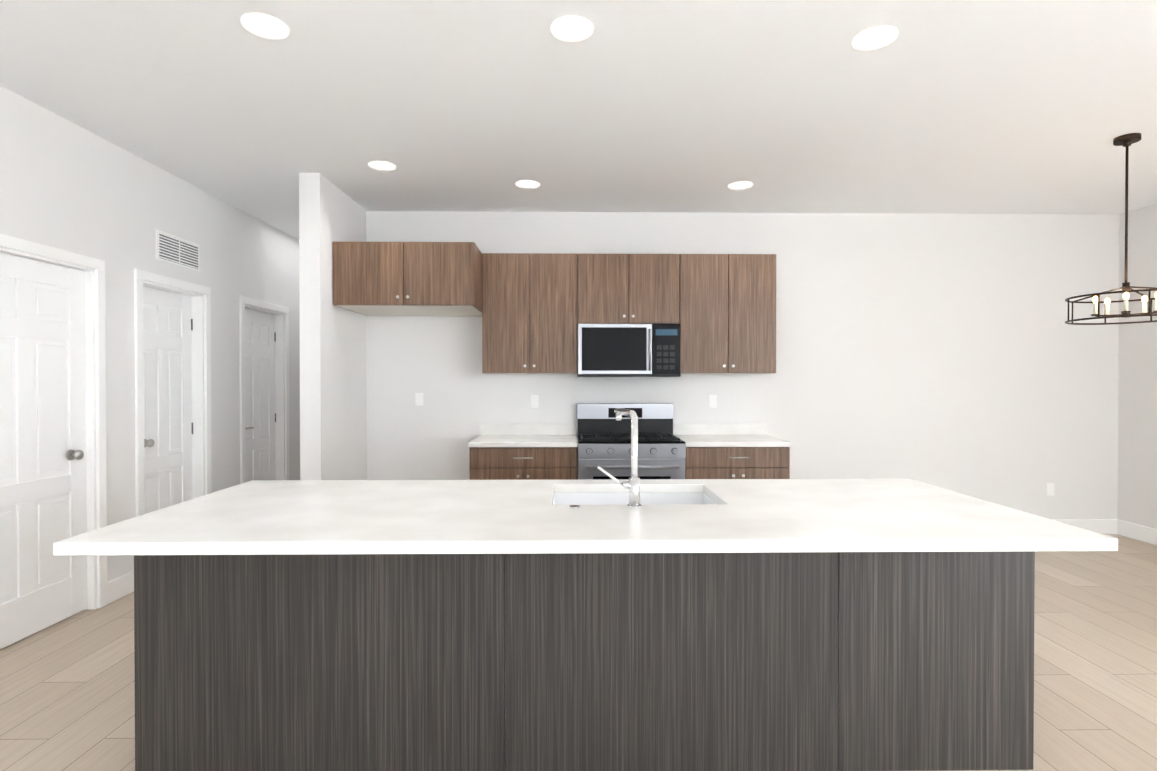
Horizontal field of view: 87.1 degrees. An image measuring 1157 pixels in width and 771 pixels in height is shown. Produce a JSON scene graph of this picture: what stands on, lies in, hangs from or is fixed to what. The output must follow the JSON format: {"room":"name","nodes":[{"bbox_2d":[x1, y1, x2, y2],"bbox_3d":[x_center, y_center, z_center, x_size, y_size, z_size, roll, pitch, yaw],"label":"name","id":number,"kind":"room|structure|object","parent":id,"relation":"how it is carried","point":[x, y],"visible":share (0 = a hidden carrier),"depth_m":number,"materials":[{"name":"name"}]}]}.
{"room":"kitchen","nodes":[
{"label":"kitchen","id":0,"kind":"room"},
{"bbox_2d":[0,85,299,584],"bbox_3d":[-3.001,-0.068,1.757,0.150,2.905,11.000,0,0,-1],"label":"wall","id":1,"kind":"structure","parent":0,"point":[67,185],"depth_m":4.01,"materials":[{"name":"white paint"}]},
{"bbox_2d":[0,247,96,609],"bbox_3d":[-3.024,0.332,3.296,0.150,2.080,0.850,0,0,-1],"label":"lining","id":2,"kind":"object","parent":1,"relation":"attached to","point":[90,425],"visible":0.24,"depth_m":3.71,"materials":[{"name":"white paint"}]},
{"bbox_2d":[0,252,86,648],"bbox_3d":[-2.974,0.337,3.295,0.110,2.054,0.816,0,0,-1],"label":"door","id":3,"kind":"structure","parent":2,"relation":"attached to","point":[42,421],"depth_m":3.39,"materials":[{"name":"white paint"}]},
{"bbox_2d":[0,234,107,607],"bbox_3d":[-2.939,0.300,3.297,0.020,2.144,0.978,0,0,-1],"label":"door frame","id":4,"kind":"structure","parent":1,"relation":"attached to","point":[30,247],"depth_m":3.73,"materials":[{"name":"white paint"}]},
{"bbox_2d":[107,571,133,603],"bbox_3d":[-2.919,1.317,1.770,0.014,0.135,10.700,0,0,-1],"label":"baseboard","id":5,"kind":"structure","parent":1,"relation":"attached to","point":[120,586],"depth_m":3.91,"materials":[{"name":"white paint"}]},
{"bbox_2d":[134,269,211,516],"bbox_3d":[-2.957,0.290,4.476,0.020,2.144,0.838,0,0,-1],"label":"door frame","id":6,"kind":"structure","parent":1,"relation":"attached to","point":[140,276],"depth_m":4.11,"materials":[{"name":"white paint"}]},
{"bbox_2d":[143,280,204,498],"bbox_3d":[-3.042,0.322,4.475,0.150,2.080,0.710,0,0,-1],"label":"lining","id":7,"kind":"object","parent":1,"relation":"attached to","point":[197,344],"visible":0.21,"depth_m":4.81,"materials":[{"name":"white paint"}]},
{"bbox_2d":[143,286,192,513],"bbox_3d":[-3.035,0.327,4.477,0.110,2.054,0.676,0,0,-1],"label":"door","id":8,"kind":"structure","parent":7,"relation":"attached to","point":[168,328],"depth_m":4.52,"materials":[{"name":"white paint"}]},
{"bbox_2d":[156,229,199,271],"bbox_3d":[-2.961,-0.994,4.510,0.012,0.210,0.500,0,0,-1],"label":"air vent","id":9,"kind":"object","parent":1,"relation":"in","point":[175,250],"visible":1,"depth_m":4.48,"materials":[{"name":"white plastic"}]},
{"bbox_2d":[239,296,288,483],"bbox_3d":[-2.977,0.279,5.801,0.020,2.144,0.908,0,0,-1],"label":"door frame","id":10,"kind":"structure","parent":1,"relation":"attached to","point":[243,300],"depth_m":5.41,"materials":[{"name":"white paint"}]},
{"bbox_2d":[245,304,284,479],"bbox_3d":[-3.062,0.310,5.800,0.150,2.080,0.780,0,0,-1],"label":"lining","id":11,"kind":"object","parent":1,"relation":"attached to","point":[279,412],"visible":0.19,"depth_m":6.17,"materials":[{"name":"white paint"}]},
{"bbox_2d":[245,309,275,481],"bbox_3d":[-3.066,0.316,5.801,0.088,2.054,0.746,0,0,-1],"label":"door","id":12,"kind":"structure","parent":11,"relation":"attached to","point":[260,340],"depth_m":5.88,"materials":[{"name":"white paint"}]},
{"bbox_2d":[299,173,366,479],"bbox_3d":[-1.972,-0.102,5.773,0.150,2.905,2.700,0,0,-1],"label":"wall","id":13,"kind":"structure","parent":0,"point":[333,422],"depth_m":4.55,"materials":[{"name":"white paint"}]},
{"bbox_2d":[0,534,1156,770],"bbox_3d":[1.019,1.415,1.831,8.190,0.060,11.000,0,0,-1],"label":"floor","id":14,"kind":"structure","parent":0,"point":[66,694],"depth_m":2.85,"materials":[{"name":"brown wood"}]},
{"bbox_2d":[468,424,577,479],"bbox_3d":[-0.444,0.851,5.130,0.865,1.010,0.644,0,0,-1],"label":"base cabinet","id":15,"kind":"object","parent":14,"relation":"on","point":[522,451],"visible":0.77,"depth_m":4.84,"materials":[{"name":"brown wood"}]},
{"bbox_2d":[134,555,1034,770],"bbox_3d":[0.032,0.943,2.585,3.194,0.870,0.855,0,0,-1],"label":"kitchen island","id":16,"kind":"object","parent":14,"relation":"on","point":[669,625],"depth_m":2.16,"materials":[{"name":"wood"}]},
{"bbox_2d":[53,479,1117,558],"bbox_3d":[0.034,0.489,2.433,3.260,0.040,1.150,0,0,-1],"label":"island countertop","id":17,"kind":"structure","parent":16,"relation":"on","point":[744,516],"depth_m":2.11,"materials":[{"name":"white stone"}]},
{"bbox_2d":[570,408,641,508],"bbox_3d":[0.103,0.282,2.428,0.278,0.373,0.243,0,0,-1],"label":"faucet","id":18,"kind":"object","parent":17,"relation":"on","point":[632,484],"visible":1,"depth_m":2.33,"materials":[{"name":"silver metal"}]},
{"bbox_2d":[557,491,712,502],"bbox_3d":[0.241,0.617,2.633,0.724,0.242,0.484,0,0,-1],"label":"sink","id":19,"kind":"object","parent":17,"relation":"in","point":[562,496],"depth_m":2.86,"materials":[{"name":"white ceramic"}]},
{"bbox_2d":[577,403,685,479],"bbox_3d":[0.419,0.759,5.098,0.856,1.195,0.677,0,0,-1],"label":"range","id":20,"kind":"object","parent":14,"relation":"on","point":[604,438],"visible":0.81,"depth_m":4.83,"materials":[{"name":"silver metal"}]},
{"bbox_2d":[673,424,791,478],"bbox_3d":[1.270,0.851,5.157,0.845,1.010,0.644,0,0,-1],"label":"base cabinet","id":21,"kind":"object","parent":14,"relation":"on","point":[734,451],"visible":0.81,"depth_m":4.87,"materials":[{"name":"brown wood"}]},
{"bbox_2d":[0,0,1156,239],"bbox_3d":[1.019,-1.550,1.806,8.190,0.060,11.000,0,0,-1],"label":"ceiling","id":22,"kind":"structure","parent":0,"point":[934,106],"depth_m":3.26,"materials":[{"name":"white paint"}]},
{"bbox_2d":[241,13,288,38],"bbox_3d":[-1.328,-1.523,2.580,0.184,0.006,0.184,0,0,-1],"label":"recessed light","id":23,"kind":"object","parent":22,"relation":"in","point":[265,26],"visible":1,"depth_m":2.58,"materials":[{"name":"white plastic"}]},
{"bbox_2d":[369,161,395,170],"bbox_3d":[-1.374,-1.538,4.260,0.184,0.006,0.184,0,0,-1],"label":"recessed light","id":24,"kind":"object","parent":22,"relation":"in","point":[382,165],"visible":0.96,"depth_m":4.25,"materials":[{"name":"white plastic"}]},
{"bbox_2d":[516,180,539,188],"bbox_3d":[-0.390,-1.541,4.665,0.184,0.006,0.184,0,0,-1],"label":"recessed light","id":25,"kind":"object","parent":22,"relation":"in","point":[527,184],"visible":0.98,"depth_m":4.66,"materials":[{"name":"white plastic"}]},
{"bbox_2d":[550,16,592,41],"bbox_3d":[-0.028,-1.524,2.600,0.184,0.006,0.184,0,0,-1],"label":"recessed light","id":26,"kind":"object","parent":22,"relation":"in","point":[571,28],"visible":1,"depth_m":2.60,"materials":[{"name":"white plastic"}]},
{"bbox_2d":[728,181,752,189],"bbox_3d":[1.250,-1.541,4.690,0.184,0.006,0.184,0,0,-1],"label":"recessed light","id":27,"kind":"object","parent":22,"relation":"in","point":[740,185],"visible":0.98,"depth_m":4.68,"materials":[{"name":"white plastic"}]},
{"bbox_2d":[852,25,897,50],"bbox_3d":[1.301,-1.524,2.671,0.184,0.006,0.184,0,0,-1],"label":"recessed light","id":28,"kind":"object","parent":22,"relation":"in","point":[876,37],"visible":1,"depth_m":2.66,"materials":[{"name":"white plastic"}]},
{"bbox_2d":[1065,133,1156,324],"bbox_3d":[3.394,-0.970,3.768,0.592,1.135,0.592,0,0,-1],"label":"chandelier","id":29,"kind":"object","parent":22,"relation":"hanging from","point":[1126,140],"visible":1,"depth_m":3.76,"materials":[{"name":"brown metal"}]},
{"bbox_2d":[366,211,1119,518],"bbox_3d":[1.582,-0.100,5.553,6.950,2.905,0.150,0,0,-1],"label":"wall","id":30,"kind":"structure","parent":0,"point":[954,352],"depth_m":5.49,"materials":[{"name":"white paint"}]},
{"bbox_2d":[333,242,481,315],"bbox_3d":[-1.344,-0.859,5.023,1.078,0.488,0.803,0,0,-1],"label":"upper cabinet","id":31,"kind":"object","parent":30,"relation":"attached to","point":[407,278],"visible":1,"depth_m":4.65,"materials":[{"name":"brown wood"}]},
{"bbox_2d":[415,393,422,405],"bbox_3d":[-1.421,0.124,5.429,0.070,0.114,0.008,0,0,-1],"label":"electrical outlet","id":32,"kind":"object","parent":30,"relation":"attached to","point":[418,399],"visible":1,"depth_m":5.43,"materials":[{"name":"white plastic"}]},
{"bbox_2d":[482,253,576,373],"bbox_3d":[-0.410,-0.603,5.244,0.793,1.003,0.393,0,0,-1],"label":"upper cabinet","id":33,"kind":"object","parent":30,"relation":"attached to","point":[529,313],"visible":1,"depth_m":5.07,"materials":[{"name":"brown wood"}]},
{"bbox_2d":[531,395,538,407],"bbox_3d":[-0.392,0.143,5.445,0.070,0.114,0.008,0,0,-1],"label":"electrical outlet","id":34,"kind":"object","parent":30,"relation":"attached to","point":[534,401],"visible":1,"depth_m":5.44,"materials":[{"name":"white plastic"}]},
{"bbox_2d":[577,254,678,325],"bbox_3d":[0.416,-0.811,5.255,0.856,0.588,0.393,0,0,-1],"label":"upper cabinet","id":35,"kind":"object","parent":30,"relation":"attached to","point":[627,288],"visible":0.9,"depth_m":5.08,"materials":[{"name":"brown wood"}]},
{"bbox_2d":[577,323,680,376],"bbox_3d":[0.417,-0.296,5.220,0.850,0.442,0.472,0,0,-1],"label":"microwave","id":36,"kind":"object","parent":35,"relation":"attached to","point":[628,350],"visible":1,"depth_m":5.03,"materials":[{"name":"silver metal"}]},
{"bbox_2d":[709,395,716,407],"bbox_3d":[1.208,0.143,5.470,0.070,0.114,0.008,0,0,-1],"label":"electrical outlet","id":37,"kind":"object","parent":30,"relation":"attached to","point":[712,401],"visible":1,"depth_m":5.47,"materials":[{"name":"white plastic"}]},
{"bbox_2d":[679,254,775,373],"bbox_3d":[1.254,-0.604,5.270,0.815,1.003,0.393,0,0,-1],"label":"upper cabinet","id":38,"kind":"object","parent":30,"relation":"attached to","point":[727,312],"visible":0.94,"depth_m":5.10,"materials":[{"name":"brown wood"}]},
{"bbox_2d":[1047,483,1053,495],"bbox_3d":[4.288,0.943,5.524,0.070,0.114,0.008,0,0,-1],"label":"electrical outlet","id":39,"kind":"object","parent":30,"relation":"attached to","point":[1050,489],"visible":1,"depth_m":5.52,"materials":[{"name":"white plastic"}]},
{"bbox_2d":[1051,519,1117,533],"bbox_3d":[1.508,1.286,5.481,6.800,0.135,0.014,0,0,-1],"label":"baseboard","id":40,"kind":"structure","parent":30,"relation":"attached to","point":[1104,526],"depth_m":5.52,"materials":[{"name":"white paint"}]},
{"bbox_2d":[1117,203,1156,528],"bbox_3d":[5.053,-0.061,0.955,0.150,2.905,9.150,0,0,-1],"label":"wall","id":41,"kind":"structure","parent":0,"point":[1137,437],"depth_m":5.33,"materials":[{"name":"white paint"}]},
{"bbox_2d":[1117,520,1156,544],"bbox_3d":[4.970,1.324,1.034,0.014,0.135,8.986,0,0,-1],"label":"baseboard","id":42,"kind":"structure","parent":41,"relation":"attached to","point":[1137,532],"depth_m":5.33,"materials":[{"name":"white paint"}]}
]}

